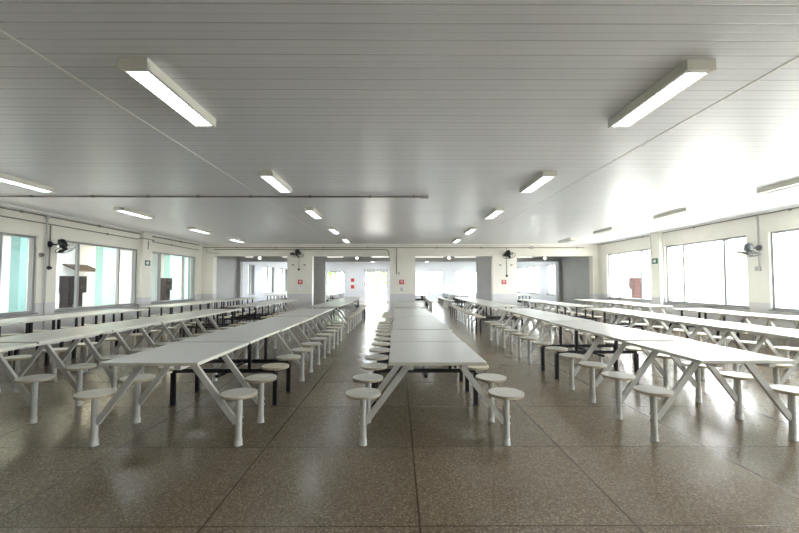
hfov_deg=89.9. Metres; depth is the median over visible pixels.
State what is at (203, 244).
trim
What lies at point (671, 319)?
table
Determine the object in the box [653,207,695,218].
ceiling light
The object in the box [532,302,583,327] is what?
table
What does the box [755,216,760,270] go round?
conduit
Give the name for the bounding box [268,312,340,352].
table
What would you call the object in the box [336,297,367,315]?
table
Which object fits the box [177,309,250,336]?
table
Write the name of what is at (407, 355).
table
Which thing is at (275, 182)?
diffuser
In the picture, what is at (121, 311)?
table
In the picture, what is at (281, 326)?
table
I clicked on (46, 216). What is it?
conduit
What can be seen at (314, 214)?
diffuser
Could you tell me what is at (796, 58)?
trim
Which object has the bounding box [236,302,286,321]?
table
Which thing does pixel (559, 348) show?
table
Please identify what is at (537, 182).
diffuser
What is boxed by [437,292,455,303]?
table
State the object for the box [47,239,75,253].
wall fan
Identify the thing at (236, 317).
table
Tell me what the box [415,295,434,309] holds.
table
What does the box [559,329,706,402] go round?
table
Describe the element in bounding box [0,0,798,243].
ceiling
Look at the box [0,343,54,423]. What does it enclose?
table
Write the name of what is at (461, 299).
table
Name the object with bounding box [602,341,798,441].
table
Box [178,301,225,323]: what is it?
table
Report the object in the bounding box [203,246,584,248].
conduit
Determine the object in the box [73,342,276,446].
table
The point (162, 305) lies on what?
table
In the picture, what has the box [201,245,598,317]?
wall
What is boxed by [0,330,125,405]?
table
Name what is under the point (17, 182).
diffuser
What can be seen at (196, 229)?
ceiling light
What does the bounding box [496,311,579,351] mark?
table
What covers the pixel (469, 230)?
ceiling light
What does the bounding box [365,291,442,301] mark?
ground
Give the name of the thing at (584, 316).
table
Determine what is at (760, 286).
wall
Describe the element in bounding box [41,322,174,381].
table
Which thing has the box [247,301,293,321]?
table
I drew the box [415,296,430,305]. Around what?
table
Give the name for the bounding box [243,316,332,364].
table
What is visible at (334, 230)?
ceiling light
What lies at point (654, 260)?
exit sign
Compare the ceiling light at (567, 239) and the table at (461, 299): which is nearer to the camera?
the ceiling light at (567, 239)
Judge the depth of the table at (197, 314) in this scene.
8.18 m
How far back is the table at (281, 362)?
4.62 m
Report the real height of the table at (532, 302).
0.756 m
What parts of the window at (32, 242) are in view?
sill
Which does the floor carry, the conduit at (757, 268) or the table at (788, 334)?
the table at (788, 334)
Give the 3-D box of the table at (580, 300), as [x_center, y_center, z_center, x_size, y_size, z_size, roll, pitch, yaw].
[7.210,1.643,15.106,1.552,0.756,1.111,0,-2,0]
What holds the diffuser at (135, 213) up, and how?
attached to the ceiling light at (125, 210)
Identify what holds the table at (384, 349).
on the floor
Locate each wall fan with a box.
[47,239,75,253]
[290,249,303,257]
[503,250,515,258]
[735,243,761,256]
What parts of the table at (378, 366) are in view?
leg, seat, seat, black frame, black frame, leg, leg, seat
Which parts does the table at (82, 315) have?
leg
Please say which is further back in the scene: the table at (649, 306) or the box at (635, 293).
the box at (635, 293)
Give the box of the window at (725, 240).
[664,235,749,308]
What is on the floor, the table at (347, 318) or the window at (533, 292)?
the table at (347, 318)
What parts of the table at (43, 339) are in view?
seat, support rail, seat, seat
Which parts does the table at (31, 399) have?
seat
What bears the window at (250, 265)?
in the wall at (7, 225)
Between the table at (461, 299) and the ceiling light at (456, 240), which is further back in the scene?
the table at (461, 299)
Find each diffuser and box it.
[0,179,45,190]
[121,211,148,217]
[128,72,209,124]
[262,177,287,191]
[307,211,318,217]
[488,211,501,217]
[524,177,550,191]
[614,73,705,125]
[767,184,798,191]
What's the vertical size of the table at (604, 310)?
0.764 m
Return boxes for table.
[0,316,75,364]
[0,322,20,369]
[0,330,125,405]
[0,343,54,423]
[33,312,118,351]
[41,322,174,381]
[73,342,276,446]
[74,309,150,342]
[105,316,207,354]
[132,304,192,333]
[145,312,231,347]
[156,303,207,328]
[158,330,300,405]
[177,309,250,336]
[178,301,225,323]
[195,300,241,321]
[210,299,248,318]
[212,322,320,381]
[218,304,274,329]
[225,298,259,315]
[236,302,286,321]
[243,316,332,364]
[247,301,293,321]
[259,295,286,309]
[261,299,305,312]
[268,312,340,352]
[281,309,346,344]
[302,304,355,332]
[311,302,359,328]
[319,301,362,324]
[325,300,364,321]
[331,298,366,318]
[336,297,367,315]
[345,342,523,445]
[361,330,488,405]
[369,321,463,380]
[374,316,459,341]
[375,312,451,341]
[377,309,428,332]
[381,304,422,329]
[382,302,419,321]
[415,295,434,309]
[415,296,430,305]
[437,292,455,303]
[440,293,462,304]
[442,295,465,306]
[445,294,469,307]
[446,295,469,308]
[449,297,480,315]
[451,298,488,318]
[454,299,496,320]
[458,301,502,324]
[464,302,516,327]
[471,304,527,332]
[484,308,556,343]
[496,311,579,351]
[511,315,609,363]
[512,299,553,314]
[517,295,535,308]
[522,301,568,323]
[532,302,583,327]
[532,321,642,379]
[550,304,601,329]
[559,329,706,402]
[569,299,609,317]
[580,301,627,318]
[580,308,646,341]
[596,302,650,322]
[602,311,683,347]
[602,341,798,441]
[617,304,675,331]
[632,316,733,363]
[664,308,739,343]
[673,321,798,378]
[703,312,789,351]
[733,329,798,399]
[739,315,798,354]
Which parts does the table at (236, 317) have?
black frame, black frame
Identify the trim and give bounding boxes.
[0,29,335,243]
[0,203,202,244]
[203,244,596,244]
[467,56,798,243]
[597,205,798,244]
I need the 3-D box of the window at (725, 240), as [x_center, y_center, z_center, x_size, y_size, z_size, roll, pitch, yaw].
[8.153,0.186,10.755,0.180,1.730,2.920,0,-2,0]
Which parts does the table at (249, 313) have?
black frame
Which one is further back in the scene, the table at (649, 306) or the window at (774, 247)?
the table at (649, 306)
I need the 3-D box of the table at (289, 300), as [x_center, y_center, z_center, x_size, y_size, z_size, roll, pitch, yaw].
[-4.337,1.631,14.895,1.552,0.763,1.111,0,-2,0]
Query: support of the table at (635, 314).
on the floor
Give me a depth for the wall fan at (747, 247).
8.98 m
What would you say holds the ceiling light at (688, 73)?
attached to the ceiling
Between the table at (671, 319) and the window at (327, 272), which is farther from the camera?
the window at (327, 272)
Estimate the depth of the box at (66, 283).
12.05 m
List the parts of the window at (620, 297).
sill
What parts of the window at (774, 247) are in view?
sill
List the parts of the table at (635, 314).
seat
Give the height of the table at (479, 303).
0.757 m
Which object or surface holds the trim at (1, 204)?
attached to the wall at (7, 225)
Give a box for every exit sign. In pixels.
[145,260,149,265]
[652,258,657,263]
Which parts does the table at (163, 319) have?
seat, seat, seat, seat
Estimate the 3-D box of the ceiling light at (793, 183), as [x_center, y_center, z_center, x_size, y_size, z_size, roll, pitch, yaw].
[6.117,-1.289,6.201,0.205,0.077,1.070,0,-2,0]
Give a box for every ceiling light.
[0,173,54,192]
[114,207,154,218]
[118,57,215,126]
[187,227,211,233]
[228,237,244,242]
[258,170,291,192]
[303,207,322,218]
[328,227,339,233]
[341,238,350,242]
[452,238,461,242]
[464,227,476,233]
[484,207,504,218]
[520,171,556,192]
[558,238,575,242]
[593,227,618,233]
[608,59,716,127]
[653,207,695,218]
[757,178,798,192]
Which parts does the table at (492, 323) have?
seat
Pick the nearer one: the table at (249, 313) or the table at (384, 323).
the table at (384, 323)
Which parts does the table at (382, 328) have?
seat, seat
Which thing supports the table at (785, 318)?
on the floor
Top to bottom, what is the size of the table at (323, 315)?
0.758 m
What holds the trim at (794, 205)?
attached to the wall at (760, 286)
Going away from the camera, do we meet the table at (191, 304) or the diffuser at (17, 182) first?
the diffuser at (17, 182)
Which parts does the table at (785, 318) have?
support rail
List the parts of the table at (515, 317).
black frame, black frame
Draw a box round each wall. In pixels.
[0,206,286,352]
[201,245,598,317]
[237,256,561,310]
[326,262,475,301]
[517,208,798,351]
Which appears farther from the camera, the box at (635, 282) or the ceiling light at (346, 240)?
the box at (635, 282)
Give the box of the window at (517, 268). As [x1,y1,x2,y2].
[517,268,520,292]
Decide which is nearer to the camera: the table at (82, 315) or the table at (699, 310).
the table at (82, 315)
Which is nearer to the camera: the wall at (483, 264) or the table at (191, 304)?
the table at (191, 304)
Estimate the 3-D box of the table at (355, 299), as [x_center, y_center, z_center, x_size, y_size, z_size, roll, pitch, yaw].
[-2.073,1.677,15.991,1.478,0.760,1.111,0,-2,0]
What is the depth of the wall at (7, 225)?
10.77 m
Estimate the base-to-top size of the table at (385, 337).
0.758 m
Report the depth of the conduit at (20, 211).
9.99 m
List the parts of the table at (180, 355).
seat, seat, support rail, seat, seat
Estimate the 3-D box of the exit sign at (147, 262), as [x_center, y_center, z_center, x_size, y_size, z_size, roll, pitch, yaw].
[-7.842,-0.109,12.474,0.011,0.170,0.260,0,-2,0]
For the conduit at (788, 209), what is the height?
0.060 m
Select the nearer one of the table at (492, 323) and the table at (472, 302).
the table at (492, 323)
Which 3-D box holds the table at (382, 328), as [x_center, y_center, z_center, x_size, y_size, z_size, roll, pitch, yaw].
[0.279,1.360,8.295,1.552,0.762,1.111,0,-2,0]
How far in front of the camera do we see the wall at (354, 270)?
30.00 m
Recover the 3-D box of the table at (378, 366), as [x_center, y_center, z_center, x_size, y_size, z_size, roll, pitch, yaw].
[0.289,1.220,4.893,1.478,0.763,1.111,0,-2,0]
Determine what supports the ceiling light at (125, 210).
attached to the ceiling
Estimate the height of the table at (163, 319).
0.759 m
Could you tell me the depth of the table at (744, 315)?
8.43 m
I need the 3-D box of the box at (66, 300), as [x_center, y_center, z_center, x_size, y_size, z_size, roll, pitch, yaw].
[-10.065,1.084,12.273,0.284,0.540,0.544,0,-2,0]
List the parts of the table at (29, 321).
seat, leg, leg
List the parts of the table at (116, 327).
seat, seat, support rail, seat, seat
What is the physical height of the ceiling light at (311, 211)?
0.077 m
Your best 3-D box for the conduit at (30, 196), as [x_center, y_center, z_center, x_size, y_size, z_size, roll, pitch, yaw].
[-3.668,-1.268,7.239,8.380,0.066,0.070,0,-2,0]
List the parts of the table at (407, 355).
seat, seat, support rail, seat, seat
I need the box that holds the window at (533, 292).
[527,266,538,293]
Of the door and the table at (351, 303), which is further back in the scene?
the door
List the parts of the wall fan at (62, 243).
motor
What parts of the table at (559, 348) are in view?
seat, leg, seat, leg, black frame, black frame, seat, leg, seat, leg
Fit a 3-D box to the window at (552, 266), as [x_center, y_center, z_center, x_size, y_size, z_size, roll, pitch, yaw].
[8.097,0.699,21.282,0.180,1.650,1.160,0,-2,0]
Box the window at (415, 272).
[415,272,429,292]
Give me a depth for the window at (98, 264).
16.45 m
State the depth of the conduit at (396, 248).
16.19 m
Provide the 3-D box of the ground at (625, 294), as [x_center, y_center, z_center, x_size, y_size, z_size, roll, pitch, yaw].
[34.092,2.622,25.094,51.550,0.120,110.000,0,-2,0]
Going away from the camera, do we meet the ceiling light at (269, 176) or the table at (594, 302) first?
the ceiling light at (269, 176)
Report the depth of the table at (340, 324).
9.30 m
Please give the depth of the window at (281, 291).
28.46 m
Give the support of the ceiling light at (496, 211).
attached to the ceiling
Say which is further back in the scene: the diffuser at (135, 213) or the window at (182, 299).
the window at (182, 299)
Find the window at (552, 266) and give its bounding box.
[546,264,554,295]
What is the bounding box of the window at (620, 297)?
[607,248,650,301]
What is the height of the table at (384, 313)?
0.763 m
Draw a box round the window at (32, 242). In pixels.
[0,232,37,316]
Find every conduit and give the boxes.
[0,195,427,198]
[0,206,198,245]
[0,215,196,249]
[42,215,50,329]
[48,225,51,265]
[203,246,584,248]
[214,249,388,251]
[396,248,399,274]
[601,207,798,244]
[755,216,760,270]
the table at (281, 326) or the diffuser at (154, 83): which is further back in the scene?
the table at (281, 326)
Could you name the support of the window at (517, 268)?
in the wall at (760, 286)
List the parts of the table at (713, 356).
seat, seat, seat, support rail, seat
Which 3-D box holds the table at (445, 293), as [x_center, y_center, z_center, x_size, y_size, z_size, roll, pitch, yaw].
[3.268,2.042,24.827,1.478,0.757,1.111,0,-2,0]
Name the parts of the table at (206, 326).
black frame, black frame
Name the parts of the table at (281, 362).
seat, leg, leg, black frame, black frame, leg, seat, seat, leg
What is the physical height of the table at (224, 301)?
0.759 m
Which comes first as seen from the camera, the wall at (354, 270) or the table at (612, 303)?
the table at (612, 303)
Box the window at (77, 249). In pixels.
[54,239,138,312]
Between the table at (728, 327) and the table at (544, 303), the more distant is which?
the table at (544, 303)
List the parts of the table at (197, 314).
seat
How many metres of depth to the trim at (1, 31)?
3.49 m
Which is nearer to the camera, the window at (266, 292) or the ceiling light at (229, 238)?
the ceiling light at (229, 238)
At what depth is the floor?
3.31 m
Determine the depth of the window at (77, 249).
11.06 m
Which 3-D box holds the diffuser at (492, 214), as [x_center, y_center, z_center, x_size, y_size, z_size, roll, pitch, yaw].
[2.103,-1.155,8.916,0.189,0.004,0.990,0,-2,0]
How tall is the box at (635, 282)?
0.520 m
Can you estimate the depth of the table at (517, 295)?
21.15 m
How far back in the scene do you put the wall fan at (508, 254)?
15.88 m
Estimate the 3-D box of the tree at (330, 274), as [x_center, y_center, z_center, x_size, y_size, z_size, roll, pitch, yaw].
[-7.219,1.108,41.927,3.040,4.301,3.481,-1,-3,23]
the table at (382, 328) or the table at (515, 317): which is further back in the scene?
the table at (515, 317)
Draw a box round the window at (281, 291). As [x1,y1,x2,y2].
[279,268,286,292]
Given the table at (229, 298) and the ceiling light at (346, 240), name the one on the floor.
the table at (229, 298)
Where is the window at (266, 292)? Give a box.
[263,266,273,293]
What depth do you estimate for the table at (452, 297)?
22.35 m
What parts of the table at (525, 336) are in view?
seat, seat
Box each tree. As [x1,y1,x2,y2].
[327,272,343,292]
[365,272,386,297]
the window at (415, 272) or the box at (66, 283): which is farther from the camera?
the window at (415, 272)
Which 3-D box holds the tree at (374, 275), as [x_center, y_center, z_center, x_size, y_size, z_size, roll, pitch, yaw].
[-2.346,1.144,42.086,3.582,4.243,2.603,-1,-3,27]
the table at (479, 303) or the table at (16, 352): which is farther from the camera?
the table at (479, 303)
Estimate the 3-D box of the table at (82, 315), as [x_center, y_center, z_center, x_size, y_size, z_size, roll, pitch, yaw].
[-6.615,1.360,8.259,1.478,0.760,1.111,0,-2,0]
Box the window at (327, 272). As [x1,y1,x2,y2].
[327,272,344,291]
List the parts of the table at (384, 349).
seat, seat, leg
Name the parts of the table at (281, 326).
seat, seat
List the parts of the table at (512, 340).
seat, seat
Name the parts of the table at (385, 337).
seat, seat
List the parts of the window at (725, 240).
sill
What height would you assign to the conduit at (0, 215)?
0.086 m
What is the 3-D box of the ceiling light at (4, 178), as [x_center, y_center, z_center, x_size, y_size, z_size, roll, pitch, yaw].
[-5.832,-1.291,6.137,0.205,0.077,1.070,0,-2,0]
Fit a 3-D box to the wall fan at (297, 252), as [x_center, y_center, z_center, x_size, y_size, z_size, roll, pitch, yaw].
[-4.064,-0.523,15.909,0.552,0.341,0.609,0,-2,0]
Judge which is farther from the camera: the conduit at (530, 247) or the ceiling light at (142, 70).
the conduit at (530, 247)
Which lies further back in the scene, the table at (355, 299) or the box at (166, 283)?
the box at (166, 283)
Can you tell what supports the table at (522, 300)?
on the floor
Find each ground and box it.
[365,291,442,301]
[455,291,797,308]
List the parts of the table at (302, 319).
seat, seat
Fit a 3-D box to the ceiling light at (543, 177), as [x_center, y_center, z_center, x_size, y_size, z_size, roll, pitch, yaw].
[2.118,-1.290,6.179,0.205,0.077,1.070,0,-2,0]
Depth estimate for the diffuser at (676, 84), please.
3.28 m
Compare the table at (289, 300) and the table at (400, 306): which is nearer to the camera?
the table at (400, 306)
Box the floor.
[0,302,798,532]
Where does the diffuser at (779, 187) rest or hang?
attached to the ceiling light at (793, 183)
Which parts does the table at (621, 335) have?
seat, seat, seat, seat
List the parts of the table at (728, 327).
support rail, seat, seat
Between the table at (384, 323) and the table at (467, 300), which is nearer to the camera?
the table at (384, 323)
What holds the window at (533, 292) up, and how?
in the wall at (760, 286)
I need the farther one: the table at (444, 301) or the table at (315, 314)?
the table at (444, 301)
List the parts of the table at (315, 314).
seat, seat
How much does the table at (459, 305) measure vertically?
0.760 m
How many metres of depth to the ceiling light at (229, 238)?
14.33 m
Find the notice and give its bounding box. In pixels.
[351,278,353,289]
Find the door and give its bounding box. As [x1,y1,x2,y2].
[363,269,387,278]
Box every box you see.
[58,276,86,292]
[59,293,82,307]
[160,278,172,289]
[160,290,169,300]
[628,277,640,288]
[631,289,640,298]
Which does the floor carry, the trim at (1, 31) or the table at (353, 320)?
the table at (353, 320)
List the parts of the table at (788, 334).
support rail, seat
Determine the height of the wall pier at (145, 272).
2.980 m
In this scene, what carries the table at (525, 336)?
on the floor
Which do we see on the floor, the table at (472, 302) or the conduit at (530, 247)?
the table at (472, 302)
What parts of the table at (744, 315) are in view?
support rail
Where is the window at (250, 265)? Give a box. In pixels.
[248,264,254,294]
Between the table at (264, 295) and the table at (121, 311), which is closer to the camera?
the table at (121, 311)
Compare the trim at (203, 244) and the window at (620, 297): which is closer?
the window at (620, 297)
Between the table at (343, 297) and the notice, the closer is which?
the table at (343, 297)
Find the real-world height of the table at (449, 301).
0.757 m
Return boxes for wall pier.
[138,231,152,327]
[650,231,664,328]
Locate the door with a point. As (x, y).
(363, 269)
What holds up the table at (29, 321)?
on the floor
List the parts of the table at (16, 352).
leg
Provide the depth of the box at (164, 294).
17.04 m
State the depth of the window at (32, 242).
8.71 m
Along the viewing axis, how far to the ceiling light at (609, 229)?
11.70 m
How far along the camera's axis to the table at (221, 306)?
15.60 m
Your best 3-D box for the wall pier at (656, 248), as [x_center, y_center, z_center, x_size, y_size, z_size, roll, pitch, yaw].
[8.024,0.422,12.466,0.120,2.980,0.460,0,-2,0]
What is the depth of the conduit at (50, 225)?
9.08 m
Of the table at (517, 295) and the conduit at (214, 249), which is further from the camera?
the table at (517, 295)
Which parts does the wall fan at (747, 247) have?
motor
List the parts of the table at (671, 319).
seat, seat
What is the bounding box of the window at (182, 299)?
[151,251,194,303]
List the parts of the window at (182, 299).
sill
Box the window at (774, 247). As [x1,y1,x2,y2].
[769,228,798,312]
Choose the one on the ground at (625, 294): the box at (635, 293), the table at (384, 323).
the box at (635, 293)
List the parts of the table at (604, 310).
black frame, black frame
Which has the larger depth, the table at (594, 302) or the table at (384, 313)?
the table at (594, 302)
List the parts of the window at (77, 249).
sill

